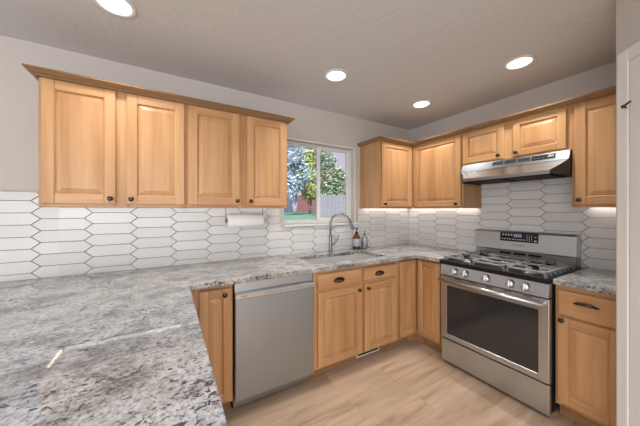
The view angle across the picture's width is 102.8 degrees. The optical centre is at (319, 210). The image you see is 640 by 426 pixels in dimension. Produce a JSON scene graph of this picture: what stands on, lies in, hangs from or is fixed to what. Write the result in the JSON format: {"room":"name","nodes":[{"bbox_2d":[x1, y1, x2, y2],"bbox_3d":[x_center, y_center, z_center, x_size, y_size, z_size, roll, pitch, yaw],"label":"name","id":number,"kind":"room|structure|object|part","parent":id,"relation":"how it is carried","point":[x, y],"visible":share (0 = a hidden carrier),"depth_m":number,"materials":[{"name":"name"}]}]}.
{"room":"kitchen","nodes":[
{"label":"kitchen","id":0,"kind":"room"},
{"bbox_2d":[0,35,408,281],"bbox_3d":[-1.597,0.139,1.869,6.400,2.428,0.150,0,0,-31],"label":"wall","id":1,"kind":"structure","parent":0,"point":[18,87],"depth_m":1.82,"materials":[{"name":"grey paint"}]},
{"bbox_2d":[0,190,37,191],"bbox_3d":[-3.016,-0.120,0.935,2.987,0.007,0.009,0,0,-31],"label":"trim","id":2,"kind":"structure","parent":1,"relation":"attached to","point":[0,190],"depth_m":1.59,"materials":[{"name":"silver metal"}]},
{"bbox_2d":[38,76,186,207],"bbox_3d":[-1.322,-0.387,1.727,0.734,0.732,0.372,0,0,-31],"label":"upper cabinet","id":3,"kind":"object","parent":1,"relation":"attached to","point":[98,147],"visible":0.99,"depth_m":1.56,"materials":[{"name":"brown wood"}]},
{"bbox_3d":[-1.410,-0.389,1.506,0.328,0.699,0.020,0,0,-31],"label":"door","id":4,"kind":"part","parent":3,"relation":"part of","materials":[{"name":"brown wood"}]},
{"bbox_3d":[-1.083,-0.389,1.699,0.321,0.699,0.020,0,0,-31],"label":"door","id":5,"kind":"part","parent":3,"relation":"part of","materials":[{"name":"brown wood"}]},
{"bbox_2d":[22,63,294,124],"bbox_3d":[-0.990,-0.758,1.916,1.581,0.036,0.385,0,0,-31],"label":"crown molding","id":6,"kind":"structure","parent":3,"relation":"attached to","point":[35,71],"depth_m":1.63,"materials":[{"name":"brown wood"}]},
{"bbox_2d":[0,191,408,281],"bbox_3d":[-1.557,0.162,1.800,6.380,0.554,0.008,0,0,-31],"label":"tiled wall","id":7,"kind":"structure","parent":1,"relation":"attached to","point":[36,242],"depth_m":1.93,"materials":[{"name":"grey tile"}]},
{"bbox_2d":[186,104,286,207],"bbox_3d":[-0.677,-0.387,2.109,0.762,0.732,0.372,0,0,-31],"label":"upper cabinet","id":8,"kind":"object","parent":1,"relation":"attached to","point":[235,160],"visible":0.96,"depth_m":1.94,"materials":[{"name":"brown wood"}]},
{"bbox_3d":[-0.770,-0.389,1.884,0.349,0.699,0.020,0,0,-31],"label":"door","id":9,"kind":"part","parent":8,"relation":"part of","materials":[{"name":"brown wood"}]},
{"bbox_3d":[-0.430,-0.389,2.086,0.330,0.699,0.020,0,0,-31],"label":"door","id":10,"kind":"part","parent":8,"relation":"part of","materials":[{"name":"brown wood"}]},
{"bbox_3d":[-0.634,0.043,2.160,0.314,0.126,0.043,0,0,-31],"label":"paper towel holder","id":11,"kind":"object","parent":8,"relation":"attached to","visible":0},
{"bbox_2d":[226,213,263,226],"bbox_3d":[-0.634,0.084,2.160,0.290,0.113,0.113,0,0,-31],"label":"paper towel roll","id":12,"kind":"object","parent":11,"relation":"on","point":[252,219],"visible":0.96,"depth_m":2.12,"materials":[{"name":"white paper"}]},
{"bbox_2d":[284,141,350,223],"bbox_3d":[-0.025,-0.282,2.816,0.868,0.844,0.070,0,0,-31],"label":"window","id":13,"kind":"structure","parent":1,"relation":"in","point":[318,148],"depth_m":2.83,"materials":[{"name":"white plastic"}]},
{"bbox_3d":[-0.206,-0.287,2.729,0.424,0.811,0.026,0,0,-31],"label":"sash","id":14,"kind":"part","parent":13,"relation":"part of","materials":[{"name":"white plastic"}]},
{"bbox_3d":[0.151,-0.287,2.902,0.432,0.811,0.028,0,0,-31],"label":"sash","id":15,"kind":"part","parent":13,"relation":"part of","materials":[{"name":"white plastic"}]},
{"bbox_2d":[287,137,354,221],"bbox_3d":[0.022,-0.291,2.735,0.902,0.861,0.008,0,0,-31],"label":"trim","id":16,"kind":"structure","parent":1,"relation":"attached to","point":[287,137],"depth_m":2.88,"materials":[{"name":"white paint"}]},
{"bbox_2d":[283,222,358,226],"bbox_3d":[0.030,0.152,2.759,0.932,0.022,0.084,0,0,-31],"label":"trim","id":17,"kind":"structure","parent":1,"relation":"attached to","point":[354,223],"depth_m":2.68,"materials":[{"name":"white paint"}]},
{"bbox_2d":[0,0,615,129],"bbox_3d":[-0.004,-1.125,-0.675,6.550,0.100,6.150,0,0,-31],"label":"ceiling","id":18,"kind":"structure","parent":0,"point":[452,55],"depth_m":1.66,"materials":[{"name":"white paint"}]},
{"bbox_2d":[93,0,136,17],"bbox_3d":[-1.068,-1.070,1.328,0.192,0.008,0.192,0,0,-31],"label":"recessed light","id":19,"kind":"object","parent":18,"relation":"in","point":[121,8],"visible":1,"depth_m":1.35,"materials":[{"name":"white plastic"}]},
{"bbox_2d":[324,69,347,81],"bbox_3d":[0.129,-1.070,2.036,0.192,0.008,0.192,0,0,-31],"label":"recessed light","id":20,"kind":"object","parent":18,"relation":"in","point":[334,75],"visible":1,"depth_m":2.03,"materials":[{"name":"white plastic"}]},
{"bbox_2d":[411,100,431,107],"bbox_3d":[1.024,-1.070,2.584,0.192,0.008,0.192,0,0,-31],"label":"recessed light","id":21,"kind":"object","parent":18,"relation":"in","point":[422,103],"visible":1,"depth_m":2.58,"materials":[{"name":"white plastic"}]},
{"bbox_2d":[503,55,535,69],"bbox_3d":[1.448,-1.070,1.858,0.192,0.008,0.192,0,0,-31],"label":"recessed light","id":22,"kind":"object","parent":18,"relation":"in","point":[519,62],"visible":1,"depth_m":1.85,"materials":[{"name":"white plastic"}]},
{"bbox_2d":[224,340,582,425],"bbox_3d":[-0.013,1.403,-0.709,6.500,0.100,6.100,0,0,-31],"label":"floor","id":23,"kind":"structure","parent":0,"point":[406,383],"depth_m":1.82,"materials":[{"name":"brown wood"}]},
{"bbox_2d":[191,284,232,409],"bbox_3d":[-0.831,0.914,1.844,0.274,0.877,0.648,0,0,-31],"label":"base cabinet","id":24,"kind":"object","parent":23,"relation":"on","point":[213,305],"visible":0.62,"depth_m":1.62,"materials":[{"name":"brown wood"}]},
{"bbox_2d":[231,273,314,407],"bbox_3d":[-0.452,0.916,2.067,0.585,0.873,0.636,0,0,-31],"label":"dishwasher","id":25,"kind":"object","parent":23,"relation":"on","point":[273,319],"visible":0.81,"depth_m":1.79,"materials":[{"name":"silver metal"}]},
{"bbox_3d":[-0.317,0.523,1.837,0.585,0.082,0.028,0,0,-31],"label":"pocket handle","id":26,"kind":"part","parent":25,"relation":"part of","materials":[{"name":"silver metal"}]},
{"bbox_2d":[310,261,396,376],"bbox_3d":[0.205,0.914,2.457,0.926,0.877,0.648,0,0,-31],"label":"base cabinet","id":27,"kind":"object","parent":23,"relation":"on","point":[355,308],"visible":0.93,"depth_m":2.17,"materials":[{"name":"brown wood"}]},
{"bbox_3d":[0.168,0.562,2.105,0.437,0.119,0.019,0,0,-31],"label":"drawer","id":28,"kind":"part","parent":27,"relation":"part of","materials":[{"name":"brown wood"}]},
{"bbox_3d":[0.162,0.566,2.076,0.112,0.045,0.026,0,0,-31],"label":"cup pull","id":29,"kind":"part","parent":27,"relation":"part of","materials":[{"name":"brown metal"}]},
{"bbox_3d":[0.168,0.940,2.105,0.437,0.590,0.020,0,0,-31],"label":"door","id":30,"kind":"part","parent":27,"relation":"part of","materials":[{"name":"brown wood"}]},
{"bbox_2d":[356,347,378,357],"bbox_3d":[0.448,1.300,2.384,0.275,0.082,0.006,0,0,-31],"label":"floor vent","id":31,"kind":"object","parent":27,"relation":"attached to","point":[375,349],"visible":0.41,"depth_m":2.38,"materials":[{"name":"white metal"}]},
{"bbox_3d":[0.555,0.562,2.333,0.393,0.119,0.019,0,0,-31],"label":"drawer","id":32,"kind":"part","parent":27,"relation":"part of","materials":[{"name":"brown wood"}]},
{"bbox_3d":[0.544,0.566,2.302,0.112,0.045,0.026,0,0,-31],"label":"cup pull","id":33,"kind":"part","parent":27,"relation":"part of","materials":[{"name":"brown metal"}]},
{"bbox_3d":[0.555,0.940,2.334,0.393,0.590,0.020,0,0,-31],"label":"door","id":34,"kind":"part","parent":27,"relation":"part of","materials":[{"name":"brown wood"}]},
{"bbox_2d":[390,258,442,351],"bbox_3d":[1.047,0.914,2.804,0.874,0.877,0.910,0,0,-31],"label":"base cabinet","id":35,"kind":"object","parent":23,"relation":"on","point":[418,284],"visible":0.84,"depth_m":2.49,"materials":[{"name":"brown wood"}]},
{"bbox_3d":[0.866,0.860,2.518,0.234,0.731,0.020,0,0,-31],"label":"door","id":36,"kind":"part","parent":35,"relation":"part of","materials":[{"name":"brown wood"}]},
{"bbox_3d":[1.048,0.860,2.465,0.020,0.731,0.246,0,0,-31],"label":"door","id":37,"kind":"part","parent":35,"relation":"part of","materials":[{"name":"brown wood"}]},
{"bbox_2d":[438,229,582,415],"bbox_3d":[1.534,0.771,2.114,0.736,1.162,0.764,0,0,-31],"label":"range","id":38,"kind":"object","parent":23,"relation":"on","point":[498,300],"visible":0.99,"depth_m":1.93,"materials":[{"name":"silver metal"}]},
{"bbox_3d":[1.129,0.520,2.160,0.050,0.060,0.060,0,0,-31],"label":"knob","id":39,"kind":"part","parent":38,"relation":"part of","materials":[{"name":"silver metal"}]},
{"bbox_3d":[1.174,0.520,2.083,0.050,0.060,0.060,0,0,-31],"label":"knob","id":40,"kind":"part","parent":38,"relation":"part of","materials":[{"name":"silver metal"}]},
{"bbox_3d":[1.256,0.520,1.944,0.050,0.060,0.060,0,0,-31],"label":"knob","id":41,"kind":"part","parent":38,"relation":"part of","materials":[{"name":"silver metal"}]},
{"bbox_3d":[1.287,0.521,1.967,0.052,0.089,0.756,0,0,-31],"label":"control panel","id":42,"kind":"part","parent":38,"relation":"part of","materials":[{"name":"silver metal"}]},
{"bbox_3d":[1.295,1.228,1.972,0.034,0.194,0.752,0,0,-31],"label":"storage drawer","id":43,"kind":"part","parent":38,"relation":"part of","materials":[{"name":"silver metal"}]},
{"bbox_2d":[438,274,559,412],"bbox_3d":[1.527,0.918,2.110,0.718,0.868,0.756,0,0,-31],"label":"oven","id":44,"kind":"object","parent":38,"relation":"in","point":[500,329],"depth_m":1.85,"materials":[{"name":"silver metal"}]},
{"bbox_3d":[1.338,0.520,1.807,0.050,0.060,0.060,0,0,-31],"label":"knob","id":45,"kind":"part","parent":38,"relation":"part of","materials":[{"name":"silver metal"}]},
{"bbox_2d":[440,251,582,284],"bbox_3d":[1.555,0.436,2.126,0.688,0.074,0.763,0,0,-31],"label":"cooktop","id":46,"kind":"object","parent":38,"relation":"in","point":[522,267],"depth_m":1.99,"materials":[{"name":"black metal"}]},
{"bbox_3d":[1.383,0.520,1.729,0.050,0.060,0.060,0,0,-31],"label":"knob","id":47,"kind":"part","parent":38,"relation":"part of","materials":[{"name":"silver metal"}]},
{"bbox_2d":[556,285,615,425],"bbox_3d":[1.843,0.914,1.670,0.657,0.877,0.306,0,0,-31],"label":"base cabinet","id":48,"kind":"object","parent":23,"relation":"on","point":[585,320],"visible":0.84,"depth_m":1.53,"materials":[{"name":"brown wood"}]},
{"bbox_2d":[553,267,615,295],"bbox_3d":[1.850,0.457,1.674,0.648,0.036,0.308,0,0,-31],"label":"countertop","id":49,"kind":"structure","parent":48,"relation":"on","point":[588,279],"depth_m":1.60,"materials":[{"name":"grey stone"}]},
{"bbox_3d":[1.574,0.563,1.516,0.038,0.027,0.112,0,0,-31],"label":"bar pull","id":50,"kind":"part","parent":48,"relation":"part of","materials":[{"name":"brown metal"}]},
{"bbox_3d":[1.603,0.586,1.525,0.019,0.158,0.282,0,0,-31],"label":"drawer","id":51,"kind":"part","parent":48,"relation":"part of","materials":[{"name":"brown wood"}]},
{"bbox_3d":[-0.851,0.914,0.687,0.961,0.877,1.236,0,0,-31],"label":"cabinet","id":52,"kind":"object","parent":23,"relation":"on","visible":0},
{"bbox_2d":[0,243,471,425],"bbox_3d":[0.097,0.457,1.629,3.711,0.036,1.971,0,0,-31],"label":"countertop","id":53,"kind":"structure","parent":52,"relation":"on","point":[125,347],"depth_m":0.84,"materials":[{"name":"grey stone"}]},
{"bbox_2d":[305,254,373,264],"bbox_3d":[0.209,0.575,2.435,0.835,0.199,0.435,0,0,-31],"label":"sink","id":54,"kind":"object","parent":53,"relation":"in","point":[316,261],"visible":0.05,"depth_m":2.64,"materials":[{"name":"grey metal"}]},
{"bbox_2d":[328,213,354,252],"bbox_3d":[0.224,0.233,2.673,0.279,0.410,0.051,0,0,-4],"label":"faucet","id":55,"kind":"object","parent":53,"relation":"on","point":[337,214],"visible":1,"depth_m":2.66,"materials":[{"name":"silver metal"}]},
{"bbox_3d":[0.212,0.136,2.671,0.228,0.216,0.023,0,0,-2],"label":"spout","id":56,"kind":"part","parent":55,"relation":"part of","materials":[{"name":"silver metal"}]},
{"bbox_2d":[353,228,360,249],"bbox_3d":[0.415,0.315,2.896,0.087,0.245,0.088,0,0,42],"label":"soap bottle","id":57,"kind":"object","parent":53,"relation":"on","point":[356,238],"visible":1,"depth_m":2.86,"materials":[{"name":"orange glass"}]},
{"bbox_2d":[362,231,366,247],"bbox_3d":[0.516,0.335,2.965,0.064,0.206,0.066,0,0,42],"label":"soap bottle","id":58,"kind":"object","parent":53,"relation":"on","point":[364,241],"visible":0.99,"depth_m":2.94,"materials":[{"name":"clear plastic"}]},
{"bbox_2d":[409,61,615,270],"bbox_3d":[2.749,0.139,0.955,0.150,2.428,6.150,0,0,-31],"label":"wall","id":59,"kind":"structure","parent":0,"point":[602,77],"depth_m":2.30,"materials":[{"name":"grey paint"}]},
{"bbox_2d":[360,133,480,208],"bbox_3d":[1.067,-0.387,2.820,0.844,0.732,0.924,0,0,-31],"label":"upper cabinet","id":60,"kind":"object","parent":59,"relation":"attached to","point":[392,175],"visible":0.87,"depth_m":2.77,"materials":[{"name":"brown wood"}]},
{"bbox_3d":[0.860,-0.389,2.849,0.476,0.699,0.020,0,0,-31],"label":"door","id":61,"kind":"part","parent":60,"relation":"part of","materials":[{"name":"brown wood"}]},
{"bbox_3d":[1.229,-0.389,2.724,0.020,0.699,0.558,0,0,-31],"label":"door","id":62,"kind":"part","parent":60,"relation":"part of","materials":[{"name":"brown wood"}]},
{"bbox_2d":[357,86,615,146],"bbox_3d":[1.175,-0.758,2.258,0.542,0.036,2.002,0,0,-31],"label":"crown molding","id":63,"kind":"structure","parent":60,"relation":"attached to","point":[610,90],"depth_m":2.11,"materials":[{"name":"brown wood"}]},
{"bbox_2d":[409,177,615,270],"bbox_3d":[1.702,0.005,2.571,0.008,0.866,2.002,0,0,-31],"label":"tiled wall","id":64,"kind":"structure","parent":59,"relation":"attached to","point":[545,205],"depth_m":2.31,"materials":[{"name":"grey tile"}]},
{"bbox_2d":[463,105,571,165],"bbox_3d":[1.703,-0.591,2.210,0.372,0.322,0.772,0,0,-31],"label":"upper cabinet","id":65,"kind":"object","parent":59,"relation":"attached to","point":[550,131],"visible":0.82,"depth_m":2.06,"materials":[{"name":"brown wood"}]},
{"bbox_3d":[1.471,-0.591,2.315,0.020,0.295,0.349,0,0,-31],"label":"door","id":66,"kind":"part","parent":65,"relation":"part of","materials":[{"name":"brown wood"}]},
{"bbox_2d":[461,150,571,184],"bbox_3d":[1.645,-0.342,2.177,0.478,0.173,0.767,0,0,-31],"label":"range hood","id":67,"kind":"object","parent":65,"relation":"attached to","point":[553,165],"visible":0.99,"depth_m":2.01,"materials":[{"name":"silver metal"}]},
{"bbox_3d":[1.648,-0.264,2.178,0.468,0.018,0.755,0,0,-31],"label":"filter panel","id":68,"kind":"part","parent":67,"relation":"part of","materials":[{"name":"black metal"}]},
{"bbox_3d":[1.833,-0.343,1.853,0.483,0.171,0.049,0,0,-23],"label":"panel","id":69,"kind":"part","parent":67,"relation":"part of","materials":[{"name":"grey metal"}]},
{"bbox_3d":[1.677,-0.591,1.968,0.020,0.295,0.330,0,0,-31],"label":"door","id":70,"kind":"part","parent":65,"relation":"part of","materials":[{"name":"brown wood"}]},
{"bbox_2d":[572,93,615,207],"bbox_3d":[1.977,-0.387,1.746,0.372,0.732,0.304,0,0,-31],"label":"upper cabinet","id":71,"kind":"object","parent":59,"relation":"attached to","point":[594,120],"visible":0.7,"depth_m":1.70,"materials":[{"name":"brown wood"}]},
{"bbox_2d":[616,0,639,425],"bbox_3d":[2.386,0.139,-0.511,1.970,2.428,3.996,0,0,-31],"label":"wall","id":72,"kind":"structure","parent":0,"point":[627,11],"depth_m":1.23,"materials":[{"name":"grey paint"}]},
{"bbox_2d":[617,41,639,425],"bbox_3d":[1.345,0.300,0.830,0.017,2.105,0.852,0,0,14],"label":"trim","id":73,"kind":"structure","parent":72,"relation":"attached to","point":[623,59],"depth_m":1.21,"materials":[{"name":"white paint"}]},
{"bbox_2d":[621,55,639,425],"bbox_3d":[1.328,0.328,0.836,0.053,2.037,0.732,0,0,14],"label":"door","id":74,"kind":"structure","parent":72,"relation":"in","point":[634,101],"depth_m":1.15,"materials":[{"name":"white paint"}]},
{"label":"outside","id":75,"kind":"structure","parent":0,"visible":0},
{"bbox_2d":[284,211,343,221],"bbox_3d":[0.930,0.903,38.233,85.000,1.500,59.840,0,0,-31],"label":"lawn","id":76,"kind":"structure","parent":75,"point":[288,215],"depth_m":10.91,"materials":[{"name":"green plant"}]},
{"bbox_2d":[284,196,293,211],"bbox_3d":[-4.507,-0.612,25.038,3.848,1.890,0.153,0,0,-1],"label":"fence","id":77,"kind":"object","parent":76,"relation":"on","point":[290,208],"visible":0.06,"depth_m":24.98,"materials":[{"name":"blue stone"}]},
{"bbox_2d":[287,145,311,213],"bbox_3d":[-1.484,-2.284,13.994,1.438,5.020,2.177,0,0,42],"label":"young tree","id":78,"kind":"object","parent":76,"relation":"on","point":[291,163],"visible":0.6,"depth_m":13.93,"materials":[{"name":"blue plant"}]},
{"bbox_2d":[296,195,315,211],"bbox_3d":[-1.233,-0.597,25.064,2.635,1.860,0.152,0,0,0],"label":"fence","id":79,"kind":"object","parent":76,"relation":"on","point":[302,205],"visible":0.48,"depth_m":24.98,"materials":[{"name":"red wood"}]},
{"bbox_2d":[291,147,325,212],"bbox_3d":[-0.752,-2.444,17.669,2.868,5.330,1.959,0,0,-31],"label":"leafy tree","id":80,"kind":"object","parent":76,"relation":"on","point":[310,192],"visible":0.41,"depth_m":17.39,"materials":[{"name":"green plant"}]},
{"bbox_2d":[310,150,344,204],"bbox_3d":[0.539,-1.442,12.039,2.133,3.364,1.349,0,0,-31],"label":"leafy tree","id":81,"kind":"object","parent":76,"relation":"on","point":[338,179],"visible":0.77,"depth_m":11.78,"materials":[{"name":"green plant"}]},
{"bbox_2d":[320,194,344,216],"bbox_3d":[2.412,-0.127,10.133,5.134,1.040,0.152,0,0,0],"label":"fence","id":82,"kind":"object","parent":76,"relation":"on","point":[329,204],"visible":0.11,"depth_m":10.06,"materials":[{"name":"grey wood"}]}
]}

